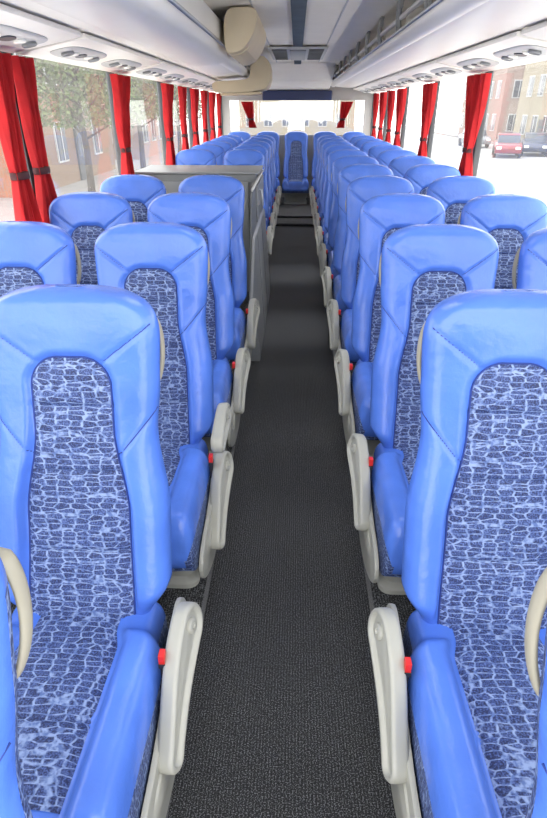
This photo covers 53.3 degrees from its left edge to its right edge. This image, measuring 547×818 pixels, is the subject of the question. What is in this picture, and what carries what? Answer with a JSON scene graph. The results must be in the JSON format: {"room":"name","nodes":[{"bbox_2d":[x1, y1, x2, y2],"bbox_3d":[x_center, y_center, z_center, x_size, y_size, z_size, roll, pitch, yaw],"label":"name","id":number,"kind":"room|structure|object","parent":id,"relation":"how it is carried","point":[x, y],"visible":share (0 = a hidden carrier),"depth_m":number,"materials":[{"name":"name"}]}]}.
{"room":"vehicle interior","nodes":[
{"label":"vehicle interior","id":0,"kind":"room"},
{"bbox_2d":[167,226,395,817],"bbox_3d":[0.197,-1.110,5.374,0.600,0.050,12.090,1,29,2],"label":"floor","id":1,"kind":"structure","parent":0,"point":[283,720],"depth_m":1.96,"materials":[{"name":"grey carpet"}]},
{"bbox_2d":[134,165,269,360],"bbox_3d":[-0.602,-1.274,4.426,1.079,1.148,1.730,1,29,2],"label":"base cabinet","id":2,"kind":"object","parent":1,"relation":"on","point":[250,176],"visible":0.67,"depth_m":4.40,"materials":[{"name":"grey laminate"}]},
{"bbox_2d":[276,197,313,225],"bbox_3d":[0.376,-3.471,9.515,0.596,0.078,2.550,1,29,2],"label":"step","id":3,"kind":"structure","parent":1,"relation":"on","point":[289,214],"depth_m":8.91,"materials":[{"name":"grey carpet"}]},
{"bbox_2d":[282,131,308,203],"bbox_3d":[0.400,-4.327,9.793,0.480,1.150,0.865,1,29,2],"label":"passenger seat","id":4,"kind":"object","parent":3,"relation":"on","point":[295,185],"visible":1,"depth_m":9.87,"materials":[{"name":"blue leather"}]},
{"bbox_2d":[282,178,308,192],"bbox_3d":[0.395,-4.026,9.797,0.480,0.219,0.580,1,29,2],"label":"seat cushion","id":5,"kind":"object","parent":4,"relation":"on","point":[289,185],"depth_m":9.56,"materials":[{"name":"blue leather"}]},
{"bbox_2d":[326,308,415,639],"bbox_3d":[1.026,-1.129,5.328,1.060,0.128,12.090,1,29,2],"label":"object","id":6,"kind":"structure","parent":1,"relation":"on","point":[377,598],"depth_m":1.93,"materials":[{"name":"grey carpet"}]},
{"bbox_2d":[311,131,336,193],"bbox_3d":[0.920,-4.317,9.776,0.480,1.150,0.865,1,29,2],"label":"passenger seat","id":7,"kind":"object","parent":6,"relation":"on","point":[317,135],"visible":0.22,"depth_m":9.85,"materials":[{"name":"blue leather"}]},
{"bbox_2d":[309,135,342,204],"bbox_3d":[0.835,-3.544,8.375,0.560,1.150,0.865,1,29,2],"label":"passenger seat","id":8,"kind":"object","parent":6,"relation":"on","point":[311,190],"visible":0.15,"depth_m":8.45,"materials":[{"name":"blue leather"}]},
{"bbox_2d":[310,138,347,213],"bbox_3d":[0.804,-3.148,7.658,0.560,1.150,0.865,1,29,2],"label":"passenger seat","id":9,"kind":"object","parent":6,"relation":"on","point":[312,198],"visible":0.13,"depth_m":7.73,"materials":[{"name":"blue leather"}]},
{"bbox_2d":[312,141,352,225],"bbox_3d":[0.773,-2.752,6.941,0.560,1.150,0.865,1,29,2],"label":"passenger seat","id":10,"kind":"object","parent":6,"relation":"on","point":[330,143],"visible":0.19,"depth_m":7.01,"materials":[{"name":"blue leather"}]},
{"bbox_2d":[313,145,359,240],"bbox_3d":[0.743,-2.356,6.223,0.560,1.150,0.865,1,29,2],"label":"passenger seat","id":11,"kind":"object","parent":6,"relation":"on","point":[316,219],"visible":0.19,"depth_m":6.29,"materials":[{"name":"blue leather"}]},
{"bbox_2d":[315,149,367,259],"bbox_3d":[0.712,-1.960,5.506,0.560,1.150,0.865,1,29,2],"label":"passenger seat","id":12,"kind":"object","parent":6,"relation":"on","point":[319,233],"visible":0.18,"depth_m":5.57,"materials":[{"name":"blue leather"}]},
{"bbox_2d":[323,232,331,259],"bbox_3d":[0.747,-1.658,5.508,0.480,0.219,0.580,1,29,2],"label":"seat cushion","id":13,"kind":"object","parent":12,"relation":"on","point":[325,241],"depth_m":5.29,"materials":[{"name":"blue leather"}]},
{"bbox_2d":[318,155,378,287],"bbox_3d":[0.681,-1.564,4.788,0.560,1.150,0.865,1,29,2],"label":"passenger seat","id":14,"kind":"object","parent":6,"relation":"on","point":[340,163],"visible":0.23,"depth_m":4.85,"materials":[{"name":"blue leather"}]},
{"bbox_2d":[327,250,338,281],"bbox_3d":[0.716,-1.262,4.791,0.480,0.219,0.580,1,29,2],"label":"seat cushion","id":15,"kind":"object","parent":14,"relation":"on","point":[330,257],"depth_m":4.58,"materials":[{"name":"blue leather"}]},
{"bbox_2d":[321,164,393,320],"bbox_3d":[0.650,-1.168,4.071,0.560,1.150,0.865,1,29,2],"label":"passenger seat","id":16,"kind":"object","parent":6,"relation":"on","point":[349,173],"visible":0.24,"depth_m":4.13,"materials":[{"name":"blue leather"}]},
{"bbox_2d":[332,275,346,317],"bbox_3d":[0.685,-0.866,4.074,0.480,0.219,0.580,1,29,2],"label":"seat cushion","id":17,"kind":"object","parent":16,"relation":"on","point":[336,289],"depth_m":3.89,"materials":[{"name":"blue leather"}]},
{"bbox_2d":[326,175,413,370],"bbox_3d":[0.620,-0.772,3.354,0.560,1.150,0.865,1,29,2],"label":"passenger seat","id":18,"kind":"object","parent":6,"relation":"on","point":[361,189],"visible":0.29,"depth_m":3.41,"materials":[{"name":"blue leather"}]},
{"bbox_2d":[340,309,359,364],"bbox_3d":[0.654,-0.470,3.356,0.480,0.219,0.580,1,29,2],"label":"seat cushion","id":19,"kind":"object","parent":18,"relation":"on","point":[346,319],"depth_m":3.18,"materials":[{"name":"blue leather"}]},
{"bbox_2d":[367,145,402,159],"bbox_3d":[1.285,-2.346,6.205,0.480,1.150,0.865,1,29,2],"label":"passenger seat","id":20,"kind":"object","parent":6,"relation":"on","point":[374,151],"visible":0.06,"depth_m":6.24,"materials":[{"name":"blue leather"}]},
{"bbox_2d":[334,193,444,456],"bbox_3d":[0.589,-0.376,2.636,0.560,1.150,0.865,1,29,2],"label":"passenger seat","id":21,"kind":"object","parent":6,"relation":"on","point":[380,216],"visible":0.41,"depth_m":2.69,"materials":[{"name":"blue leather"}]},
{"bbox_2d":[351,359,378,439],"bbox_3d":[0.624,-0.074,2.639,0.480,0.219,0.580,1,29,2],"label":"seat cushion","id":22,"kind":"object","parent":21,"relation":"on","point":[361,376],"depth_m":2.50,"materials":[{"name":"blue leather"}]},
{"bbox_2d":[377,149,416,166],"bbox_3d":[1.254,-1.950,5.488,0.480,1.150,0.865,1,29,2],"label":"passenger seat","id":23,"kind":"object","parent":6,"relation":"on","point":[384,158],"visible":0.12,"depth_m":5.52,"materials":[{"name":"blue leather"}]},
{"bbox_2d":[388,156,435,177],"bbox_3d":[1.224,-1.554,4.771,0.480,1.150,0.865,1,29,2],"label":"passenger seat","id":24,"kind":"object","parent":6,"relation":"on","point":[399,166],"visible":0.09,"depth_m":4.81,"materials":[{"name":"blue leather"}]},
{"bbox_2d":[347,224,498,594],"bbox_3d":[0.558,0.020,1.919,0.560,1.150,0.865,1,29,2],"label":"passenger seat","id":25,"kind":"object","parent":6,"relation":"on","point":[421,266],"visible":0.55,"depth_m":1.99,"materials":[{"name":"blue leather"}]},
{"bbox_2d":[370,443,408,577],"bbox_3d":[0.593,0.322,1.921,0.480,0.219,0.580,1,29,2],"label":"seat cushion","id":26,"kind":"object","parent":25,"relation":"on","point":[389,464],"depth_m":1.82,"materials":[{"name":"blue leather"}]},
{"bbox_2d":[404,164,460,194],"bbox_3d":[1.193,-1.158,4.053,0.480,1.150,0.865,1,29,2],"label":"passenger seat","id":27,"kind":"object","parent":6,"relation":"on","point":[421,176],"visible":0.12,"depth_m":4.09,"materials":[{"name":"blue leather"}]},
{"bbox_2d":[368,289,546,817],"bbox_3d":[0.514,0.416,1.202,0.560,1.150,0.865,1,29,2],"label":"passenger seat","id":28,"kind":"object","parent":6,"relation":"on","point":[457,700],"visible":0.98,"depth_m":1.28,"materials":[{"name":"blue leather"}]},
{"bbox_2d":[403,610,545,817],"bbox_3d":[0.549,0.718,1.204,0.480,0.219,0.580,1,29,2],"label":"seat cushion","id":29,"kind":"object","parent":28,"relation":"on","point":[471,700],"depth_m":1.17,"materials":[{"name":"fabric"}]},
{"bbox_2d":[426,176,494,223],"bbox_3d":[1.162,-0.762,3.336,0.480,1.150,0.865,1,29,2],"label":"passenger seat","id":30,"kind":"object","parent":6,"relation":"on","point":[453,192],"visible":0.15,"depth_m":3.38,"materials":[{"name":"blue leather"}]},
{"bbox_2d":[457,194,546,288],"bbox_3d":[1.131,-0.366,2.618,0.480,1.150,0.865,1,29,2],"label":"passenger seat","id":31,"kind":"object","parent":6,"relation":"on","point":[510,219],"visible":0.27,"depth_m":2.67,"materials":[{"name":"blue leather"}]},
{"bbox_2d":[512,227,546,289],"bbox_3d":[1.101,0.030,1.901,0.480,1.150,0.865,1,29,2],"label":"passenger seat","id":32,"kind":"object","parent":6,"relation":"on","point":[532,254],"visible":0.2,"depth_m":1.97,"materials":[{"name":"blue leather"}]},
{"bbox_2d":[524,567,546,817],"bbox_3d":[0.457,0.812,0.485,0.560,1.150,0.865,1,29,2],"label":"passenger seat","id":33,"kind":"object","parent":6,"relation":"on","point":[537,807],"visible":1,"depth_m":0.63,"materials":[{"name":"blue leather"}]},
{"bbox_2d":[222,70,372,196],"bbox_3d":[0.424,-5.019,10.127,2.820,2.300,0.100,1,29,2],"label":"wall","id":34,"kind":"structure","parent":0,"point":[334,93],"depth_m":9.82,"materials":[{"name":"plastic"}]},
{"bbox_2d":[10,255,269,817],"bbox_3d":[-0.633,-1.160,5.382,1.060,0.128,12.090,1,29,2],"label":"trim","id":35,"kind":"structure","parent":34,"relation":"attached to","point":[198,594],"depth_m":1.95,"materials":[{"name":"grey carpet"}]},
{"bbox_2d":[0,547,32,817],"bbox_3d":[-0.483,0.794,0.516,0.560,1.150,0.865,1,29,2],"label":"passenger seat","id":36,"kind":"object","parent":35,"relation":"on","point":[14,803],"visible":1,"depth_m":0.64,"materials":[{"name":"blue leather"}]},
{"bbox_2d":[0,221,80,296],"bbox_3d":[-0.974,-0.007,1.969,0.480,1.150,0.865,1,29,2],"label":"passenger seat","id":37,"kind":"object","parent":35,"relation":"on","point":[32,253],"visible":0.26,"depth_m":2.02,"materials":[{"name":"blue leather"}]},
{"bbox_2d":[49,192,134,284],"bbox_3d":[-0.943,-0.404,2.687,0.480,1.150,0.865,1,29,2],"label":"passenger seat","id":38,"kind":"object","parent":35,"relation":"on","point":[84,216],"visible":0.23,"depth_m":2.74,"materials":[{"name":"blue leather"}]},
{"bbox_2d":[0,284,202,817],"bbox_3d":[-0.462,0.398,1.234,0.560,1.150,0.865,1,29,2],"label":"passenger seat","id":39,"kind":"object","parent":35,"relation":"on","point":[104,686],"visible":0.98,"depth_m":1.31,"materials":[{"name":"blue leather"}]},
{"bbox_2d":[12,602,168,817],"bbox_3d":[-0.507,0.698,1.239,0.480,0.219,0.580,1,29,2],"label":"seat cushion","id":40,"kind":"object","parent":39,"relation":"on","point":[90,685],"depth_m":1.19,"materials":[{"name":"fabric"}]},
{"bbox_2d":[100,174,166,221],"bbox_3d":[-0.912,-0.800,3.404,0.480,1.150,0.865,1,29,2],"label":"passenger seat","id":41,"kind":"object","parent":35,"relation":"on","point":[139,190],"visible":0.16,"depth_m":3.45,"materials":[{"name":"blue leather"}]},
{"bbox_2d":[94,222,233,588],"bbox_3d":[-0.432,0.002,1.951,0.558,1.150,0.865,1,29,2],"label":"passenger seat","id":42,"kind":"object","parent":35,"relation":"on","point":[166,264],"visible":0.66,"depth_m":2.01,"materials":[{"name":"blue leather"}]},
{"bbox_2d":[169,439,210,570],"bbox_3d":[-0.477,0.302,1.956,0.480,0.219,0.580,1,29,2],"label":"seat cushion","id":43,"kind":"object","parent":42,"relation":"on","point":[189,459],"depth_m":1.83,"materials":[{"name":"blue leather"}]},
{"bbox_2d":[175,149,216,164],"bbox_3d":[-0.820,-1.988,5.556,0.480,1.150,0.865,1,29,2],"label":"passenger seat","id":44,"kind":"object","parent":35,"relation":"on","point":[188,156],"visible":0.17,"depth_m":5.60,"materials":[{"name":"blue leather"}]},
{"bbox_2d":[147,192,250,452],"bbox_3d":[-0.401,-0.394,2.669,0.560,1.150,0.865,1,29,2],"label":"passenger seat","id":45,"kind":"object","parent":35,"relation":"on","point":[208,214],"visible":0.37,"depth_m":2.73,"materials":[{"name":"blue leather"}]},
{"bbox_2d":[203,357,232,436],"bbox_3d":[-0.446,-0.094,2.674,0.480,0.219,0.580,1,29,2],"label":"seat cushion","id":46,"kind":"object","parent":45,"relation":"on","point":[222,371],"depth_m":2.58,"materials":[{"name":"blue leather"}]},
{"bbox_2d":[191,144,224,164],"bbox_3d":[-0.789,-2.384,6.274,0.480,1.150,0.865,1,29,2],"label":"passenger seat","id":47,"kind":"object","parent":35,"relation":"on","point":[218,151],"visible":0.11,"depth_m":6.31,"materials":[{"name":"blue leather"}]},
{"bbox_2d":[178,175,259,372],"bbox_3d":[-0.370,-0.790,3.386,0.560,1.150,0.865,1,29,2],"label":"passenger seat","id":48,"kind":"object","parent":35,"relation":"on","point":[230,189],"visible":0.27,"depth_m":3.44,"materials":[{"name":"blue leather"}]},
{"bbox_2d":[225,308,245,362],"bbox_3d":[-0.415,-0.490,3.391,0.480,0.219,0.580,1,29,2],"label":"seat cushion","id":49,"kind":"object","parent":48,"relation":"on","point":[239,316],"depth_m":3.20,"materials":[{"name":"blue leather"}]},
{"bbox_2d":[224,149,273,255],"bbox_3d":[-0.277,-1.978,5.538,0.560,1.150,0.865,1,29,2],"label":"passenger seat","id":50,"kind":"object","parent":35,"relation":"on","point":[238,156],"visible":0.11,"depth_m":5.58,"materials":[{"name":"blue leather"}]},
{"bbox_2d":[233,144,276,237],"bbox_3d":[-0.247,-2.374,6.256,0.560,1.150,0.865,1,29,2],"label":"passenger seat","id":51,"kind":"object","parent":35,"relation":"on","point":[272,219],"visible":0.13,"depth_m":6.31,"materials":[{"name":"blue leather"}]},
{"bbox_2d":[240,141,278,223],"bbox_3d":[-0.216,-2.770,6.973,0.560,1.150,0.865,1,29,2],"label":"passenger seat","id":52,"kind":"object","parent":35,"relation":"on","point":[275,208],"visible":0.22,"depth_m":7.03,"materials":[{"name":"blue leather"}]},
{"bbox_2d":[245,138,279,212],"bbox_3d":[-0.185,-3.166,7.690,0.560,1.150,0.865,1,29,2],"label":"passenger seat","id":53,"kind":"object","parent":35,"relation":"on","point":[277,196],"visible":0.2,"depth_m":7.75,"materials":[{"name":"blue leather"}]},
{"bbox_2d":[251,135,281,204],"bbox_3d":[-0.154,-3.562,8.408,0.560,1.150,0.865,1,29,2],"label":"passenger seat","id":54,"kind":"object","parent":35,"relation":"on","point":[278,190],"visible":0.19,"depth_m":8.46,"materials":[{"name":"blue leather"}]},
{"bbox_2d":[257,131,279,191],"bbox_3d":[-0.119,-4.336,9.810,0.480,1.150,0.865,1,29,2],"label":"passenger seat","id":55,"kind":"object","parent":35,"relation":"on","point":[274,135],"visible":0.18,"depth_m":9.87,"materials":[{"name":"blue leather"}]},
{"bbox_2d":[241,102,256,127],"bbox_3d":[-0.448,-5.348,9.916,0.281,0.420,0.101,1,29,2],"label":"curtain","id":56,"kind":"object","parent":34,"relation":"hanging from","point":[248,107],"visible":1,"depth_m":9.90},
{"bbox_2d":[268,62,335,89],"bbox_3d":[0.386,-5.351,8.803,1.130,0.290,1.990,1,29,2],"label":"trim","id":57,"kind":"structure","parent":34,"relation":"attached to","point":[285,75],"depth_m":8.52,"materials":[{"name":"plastic"}]},
{"bbox_2d":[337,102,352,127],"bbox_3d":[1.291,-5.318,9.861,0.282,0.420,0.101,1,29,2],"label":"curtain","id":58,"kind":"object","parent":34,"relation":"hanging from","point":[345,107],"visible":1,"depth_m":9.84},
{"bbox_2d":[203,0,435,70],"bbox_3d":[0.217,-3.236,4.806,2.840,0.280,11.150,1,29,2],"label":"ceiling","id":59,"kind":"structure","parent":0,"point":[359,17],"depth_m":4.13,"materials":[{"name":"plastic"}]},
{"bbox_2d":[0,0,249,80],"bbox_3d":[-0.711,-3.170,4.870,0.835,0.272,10.930,1,29,2],"label":"luggage rack","id":60,"kind":"object","parent":59,"relation":"attached to","point":[187,34],"visible":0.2,"depth_m":2.51,"materials":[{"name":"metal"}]},
{"bbox_2d":[0,3,80,52],"bbox_3d":[-1.080,-1.302,1.813,0.346,0.083,1.600,1,29,2],"label":"panel","id":61,"kind":"object","parent":60,"relation":"attached to","point":[20,30],"visible":1,"depth_m":2.20,"materials":[{"name":"white plastic"}]},
{"bbox_2d":[16,33,159,72],"bbox_3d":[-1.018,-2.099,3.257,0.346,0.083,1.600,1,29,2],"label":"panel","id":62,"kind":"object","parent":60,"relation":"attached to","point":[88,51],"visible":0.98,"depth_m":2.98,"materials":[{"name":"white plastic"}]},
{"bbox_2d":[117,60,196,81],"bbox_3d":[-0.956,-2.896,4.700,0.346,0.083,1.600,1,29,2],"label":"panel","id":63,"kind":"object","parent":60,"relation":"attached to","point":[163,71],"visible":0.98,"depth_m":4.47,"materials":[{"name":"white plastic"}]},
{"bbox_2d":[165,73,217,87],"bbox_3d":[-0.894,-3.693,6.144,0.346,0.083,1.600,1,29,2],"label":"panel","id":64,"kind":"object","parent":60,"relation":"attached to","point":[200,80],"visible":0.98,"depth_m":5.94,"materials":[{"name":"white plastic"}]},
{"bbox_2d":[212,55,271,95],"bbox_3d":[-0.362,-3.966,6.513,0.675,0.394,0.600,1,29,2],"label":"monitor","id":65,"kind":"object","parent":60,"relation":"attached to","point":[259,80],"visible":0.88,"depth_m":6.29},
{"bbox_2d":[224,7,265,65],"bbox_3d":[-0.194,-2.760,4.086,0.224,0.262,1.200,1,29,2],"label":"monitor","id":66,"kind":"object","parent":59,"relation":"attached to","point":[244,32],"visible":1,"depth_m":3.58,"materials":[{"name":"plastic"}]},
{"bbox_2d":[268,46,328,59],"bbox_3d":[0.285,-4.150,6.384,0.640,0.034,1.500,1,29,2],"label":"roof hatch","id":67,"kind":"object","parent":59,"relation":"attached to","point":[305,52],"visible":0.99,"depth_m":6.07,"materials":[{"name":"grey plastic"}]},
{"bbox_2d":[272,49,287,59],"bbox_3d":[0.085,-4.146,6.395,0.160,0.016,1.360,1,29,2],"label":"vent","id":68,"kind":"object","parent":67,"relation":"attached to","point":[277,54],"depth_m":6.26,"materials":[{"name":"black plastic"}]},
{"bbox_2d":[307,49,323,59],"bbox_3d":[0.485,-4.139,6.382,0.160,0.016,1.360,1,29,2],"label":"vent","id":69,"kind":"object","parent":67,"relation":"attached to","point":[312,54],"depth_m":6.25,"materials":[{"name":"black plastic"}]},
{"bbox_2d":[290,0,306,46],"bbox_3d":[0.178,-2.793,3.880,0.100,0.024,4.100,1,29,2],"label":"trim","id":70,"kind":"structure","parent":59,"relation":"attached to","point":[298,7],"depth_m":3.97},
{"bbox_2d":[331,0,546,87],"bbox_3d":[1.168,-3.147,4.802,0.785,0.245,10.930,1,29,2],"label":"luggage rack","id":71,"kind":"object","parent":59,"relation":"attached to","point":[442,28],"visible":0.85,"depth_m":2.86,"materials":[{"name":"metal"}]},
{"bbox_2d":[363,80,403,90],"bbox_3d":[1.490,-4.448,7.511,0.346,0.083,1.600,1,29,2],"label":"panel","id":72,"kind":"object","parent":71,"relation":"attached to","point":[375,85],"visible":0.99,"depth_m":7.35,"materials":[{"name":"white plastic"}]},
{"bbox_2d":[377,73,430,86],"bbox_3d":[1.429,-3.651,6.068,0.346,0.083,1.600,1,29,2],"label":"panel","id":73,"kind":"object","parent":71,"relation":"attached to","point":[394,80],"visible":0.98,"depth_m":5.88,"materials":[{"name":"white plastic"}]},
{"bbox_2d":[399,59,481,81],"bbox_3d":[1.367,-2.854,4.624,0.346,0.083,1.600,1,29,2],"label":"panel","id":74,"kind":"object","parent":71,"relation":"attached to","point":[433,71],"visible":1,"depth_m":4.40,"materials":[{"name":"white plastic"}]},
{"bbox_2d":[437,31,546,71],"bbox_3d":[1.305,-2.057,3.181,0.346,0.083,1.600,1,29,2],"label":"panel","id":75,"kind":"object","parent":71,"relation":"attached to","point":[514,49],"visible":1,"depth_m":2.99,"materials":[{"name":"white plastic"}]},
{"bbox_2d":[521,21,546,40],"bbox_3d":[1.243,-1.260,1.737,0.346,0.083,1.600,1,29,2],"label":"panel","id":76,"kind":"object","parent":71,"relation":"attached to","point":[539,31],"visible":1,"depth_m":2.33,"materials":[{"name":"white plastic"}]},
{"bbox_3d":[-1.175,-2.000,4.947,0.075,2.020,12.100,1,29,2],"label":"wall","id":77,"kind":"structure","parent":0,"visible":0},
{"bbox_2d":[0,51,35,196],"bbox_3d":[-1.262,-1.329,2.749,0.048,0.810,0.070,1,29,2],"label":"trim","id":78,"kind":"structure","parent":77,"relation":"attached to","point":[28,162],"depth_m":2.74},
{"bbox_2d":[0,52,41,221],"bbox_3d":[-1.204,-1.185,2.530,0.098,0.790,0.241,1,29,2],"label":"curtain","id":79,"kind":"object","parent":77,"relation":"hanging from","point":[26,208],"visible":0.84,"depth_m":2.51,"materials":[{"name":"fabric"}]},
{"bbox_2d":[11,55,56,223],"bbox_3d":[-1.194,-1.311,2.757,0.098,0.790,0.241,1,29,2],"label":"curtain","id":80,"kind":"object","parent":77,"relation":"hanging from","point":[24,73],"visible":0.8,"depth_m":2.68,"materials":[{"name":"fabric"}]},
{"bbox_2d":[106,71,120,174],"bbox_3d":[-1.201,-2.126,4.193,0.048,0.810,0.070,1,29,2],"label":"trim","id":81,"kind":"structure","parent":77,"relation":"attached to","point":[110,92],"depth_m":4.13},
{"bbox_2d":[110,74,134,174],"bbox_3d":[-1.131,-2.095,4.178,0.112,0.790,0.471,1,29,2],"label":"curtain","id":82,"kind":"object","parent":77,"relation":"hanging from","point":[121,85],"visible":0.82,"depth_m":4.07,"materials":[{"name":"fabric"}]},
{"bbox_2d":[157,81,165,164],"bbox_3d":[-1.139,-2.923,5.636,0.048,0.810,0.070,1,29,2],"label":"trim","id":83,"kind":"structure","parent":77,"relation":"attached to","point":[163,136],"depth_m":5.58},
{"bbox_2d":[160,83,175,164],"bbox_3d":[-1.069,-2.892,5.622,0.112,0.790,0.471,1,29,2],"label":"curtain","id":84,"kind":"object","parent":77,"relation":"hanging from","point":[167,90],"visible":0.93,"depth_m":5.53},
{"bbox_2d":[177,86,188,149],"bbox_3d":[-1.038,-3.286,6.335,0.099,0.790,0.321,1,29,2],"label":"curtain","id":85,"kind":"object","parent":77,"relation":"hanging from","point":[182,91],"visible":0.77,"depth_m":6.23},
{"bbox_2d":[187,87,192,148],"bbox_3d":[-1.077,-3.720,7.080,0.048,0.810,0.070,1,29,2],"label":"trim","id":86,"kind":"structure","parent":77,"relation":"attached to","point":[188,88],"depth_m":7.02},
{"bbox_2d":[190,88,199,145],"bbox_3d":[-1.007,-3.689,7.065,0.112,0.790,0.471,1,29,2],"label":"curtain","id":87,"kind":"object","parent":77,"relation":"hanging from","point":[194,93],"visible":0.73,"depth_m":6.95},
{"bbox_2d":[200,90,208,142],"bbox_3d":[-0.976,-4.083,7.778,0.099,0.790,0.321,1,29,2],"label":"curtain","id":88,"kind":"object","parent":77,"relation":"hanging from","point":[203,93],"visible":0.77,"depth_m":7.67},
{"bbox_2d":[208,92,215,140],"bbox_3d":[-0.945,-4.486,8.509,0.112,0.790,0.471,1,29,2],"label":"curtain","id":89,"kind":"object","parent":77,"relation":"hanging from","point":[212,95],"visible":0.8,"depth_m":8.37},
{"bbox_2d":[216,93,221,136],"bbox_3d":[-0.914,-4.880,9.222,0.099,0.790,0.321,1,29,2],"label":"curtain","id":90,"kind":"object","parent":77,"relation":"hanging from","point":[218,96],"visible":0.73,"depth_m":9.12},
{"bbox_3d":[1.568,-1.950,4.857,0.075,2.020,12.100,1,29,2],"label":"wall","id":91,"kind":"structure","parent":0,"visible":0},
{"bbox_2d":[371,93,379,137],"bbox_3d":[1.688,-4.832,9.136,0.099,0.790,0.321,1,29,2],"label":"curtain","id":92,"kind":"object","parent":91,"relation":"hanging from","point":[376,95],"visible":0.83,"depth_m":9.00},
{"bbox_2d":[377,92,386,140],"bbox_3d":[1.659,-4.451,8.445,0.111,0.790,0.421,1,29,2],"label":"curtain","id":93,"kind":"object","parent":91,"relation":"hanging from","point":[383,95],"visible":0.84,"depth_m":8.29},
{"bbox_2d":[385,90,395,142],"bbox_3d":[1.626,-4.035,7.693,0.099,0.790,0.321,1,29,2],"label":"curtain","id":94,"kind":"object","parent":91,"relation":"hanging from","point":[391,94],"visible":0.76,"depth_m":7.56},
{"bbox_2d":[393,88,406,146],"bbox_3d":[1.597,-3.654,7.002,0.111,0.790,0.421,1,29,2],"label":"curtain","id":95,"kind":"object","parent":91,"relation":"hanging from","point":[401,96],"visible":0.78,"depth_m":6.85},
{"bbox_2d":[400,87,409,148],"bbox_3d":[1.673,-3.670,6.990,0.048,0.810,0.070,1,29,2],"label":"trim","id":96,"kind":"structure","parent":91,"relation":"attached to","point":[403,127],"depth_m":6.96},
{"bbox_2d":[417,83,437,156],"bbox_3d":[1.535,-2.857,5.558,0.111,0.790,0.421,1,29,2],"label":"curtain","id":97,"kind":"object","parent":91,"relation":"hanging from","point":[429,92],"visible":0.78,"depth_m":5.42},
{"bbox_2d":[427,81,440,157],"bbox_3d":[1.611,-2.873,5.546,0.048,0.810,0.070,1,29,2],"label":"trim","id":98,"kind":"structure","parent":91,"relation":"attached to","point":[432,125],"depth_m":5.52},
{"bbox_2d":[458,73,491,175],"bbox_3d":[1.473,-2.060,4.115,0.111,0.790,0.421,1,29,2],"label":"curtain","id":99,"kind":"object","parent":91,"relation":"hanging from","point":[478,85],"visible":0.84,"depth_m":3.99,"materials":[{"name":"fabric"}]},
{"bbox_2d":[472,71,493,175],"bbox_3d":[1.550,-2.076,4.103,0.048,0.810,0.070,1,29,2],"label":"trim","id":100,"kind":"structure","parent":91,"relation":"attached to","point":[477,147],"depth_m":4.10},
{"label":"outside","id":101,"kind":"structure","parent":0,"visible":0},
{"bbox_2d":[180,125,546,205],"bbox_3d":[1.876,-21.477,45.216,120.000,0.100,140.000,1,29,2],"label":"road","id":102,"kind":"structure","parent":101,"point":[526,174],"depth_m":34.91,"materials":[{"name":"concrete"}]},
{"bbox_2d":[492,133,521,157],"bbox_3d":[16.400,-18.507,38.223,1.800,1.460,4.304,9,30,16],"label":"car","id":103,"kind":"object","parent":102,"relation":"on","point":[506,143],"visible":1,"depth_m":37.04,"materials":[{"name":"red paint"}]},
{"bbox_2d":[520,132,546,155],"bbox_3d":[18.855,-19.188,39.457,1.800,1.460,4.304,10,30,17],"label":"car","id":104,"kind":"object","parent":102,"relation":"on","point":[532,141],"visible":0.78,"depth_m":38.29,"materials":[{"name":"blue paint"}]},
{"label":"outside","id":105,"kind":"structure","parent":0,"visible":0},
{"bbox_2d":[0,130,238,220],"bbox_3d":[-8.480,-14.498,32.367,8.400,0.100,110.000,1,29,2],"label":"pavement","id":106,"kind":"structure","parent":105,"point":[6,204],"depth_m":23.60,"materials":[{"name":"concrete"}]},
{"bbox_2d":[0,53,115,197],"bbox_3d":[-12.796,-14.624,22.767,8.600,9.400,11.600,1,29,2],"label":"building","id":107,"kind":"structure","parent":106,"relation":"on","point":[64,148],"depth_m":23.57,"materials":[{"name":"orange brick"}]},
{"bbox_2d":[12,53,147,191],"bbox_3d":[-6.181,-9.662,17.303,4.168,5.980,4.333,-15,32,-25],"label":"tree","id":108,"kind":"object","parent":106,"relation":"on","point":[81,108],"visible":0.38,"depth_m":16.64,"materials":[{"name":"green plant"}]},
{"bbox_2d":[83,67,186,168],"bbox_3d":[-6.001,-13.476,23.771,4.465,6.407,4.642,-15,32,-25],"label":"tree","id":109,"kind":"object","parent":106,"relation":"on","point":[145,92],"visible":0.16,"depth_m":23.61,"materials":[{"name":"green plant"}]},
{"bbox_2d":[106,78,179,159],"bbox_3d":[-12.202,-22.947,39.293,8.600,8.000,14.600,1,29,2],"label":"building","id":110,"kind":"structure","parent":106,"relation":"on","point":[152,138],"depth_m":36.50,"materials":[{"name":"brick"}]},
{"bbox_2d":[140,78,204,151],"bbox_3d":[-5.663,-17.584,31.766,4.095,5.874,4.256,-15,32,-25],"label":"tree","id":111,"kind":"object","parent":106,"relation":"on","point":[177,121],"visible":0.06,"depth_m":31.60,"materials":[{"name":"green plant"}]},
{"bbox_2d":[239,100,355,134],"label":"window","id":112,"kind":"structure","parent":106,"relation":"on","point":[281,117],"depth_m":66.03,"materials":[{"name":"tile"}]},
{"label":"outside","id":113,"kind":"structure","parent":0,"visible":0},
{"bbox_2d":[434,131,539,152],"bbox_3d":[23.597,-13.916,31.313,7.400,0.100,110.000,1,29,2],"label":"pavement","id":114,"kind":"structure","parent":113,"point":[447,133],"depth_m":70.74,"materials":[{"name":"concrete"}]},
{"bbox_2d":[458,64,525,141],"bbox_3d":[26.397,-33.149,57.153,9.600,8.600,14.600,1,29,2],"label":"building","id":115,"kind":"structure","parent":114,"relation":"on","point":[506,86],"depth_m":52.26,"materials":[{"name":"brick"}]},
{"bbox_2d":[513,60,546,140],"bbox_3d":[26.003,-24.210,40.959,10.600,8.600,13.600,1,29,2],"label":"building","id":116,"kind":"structure","parent":114,"relation":"on","point":[531,115],"depth_m":44.30,"materials":[{"name":"brick"}]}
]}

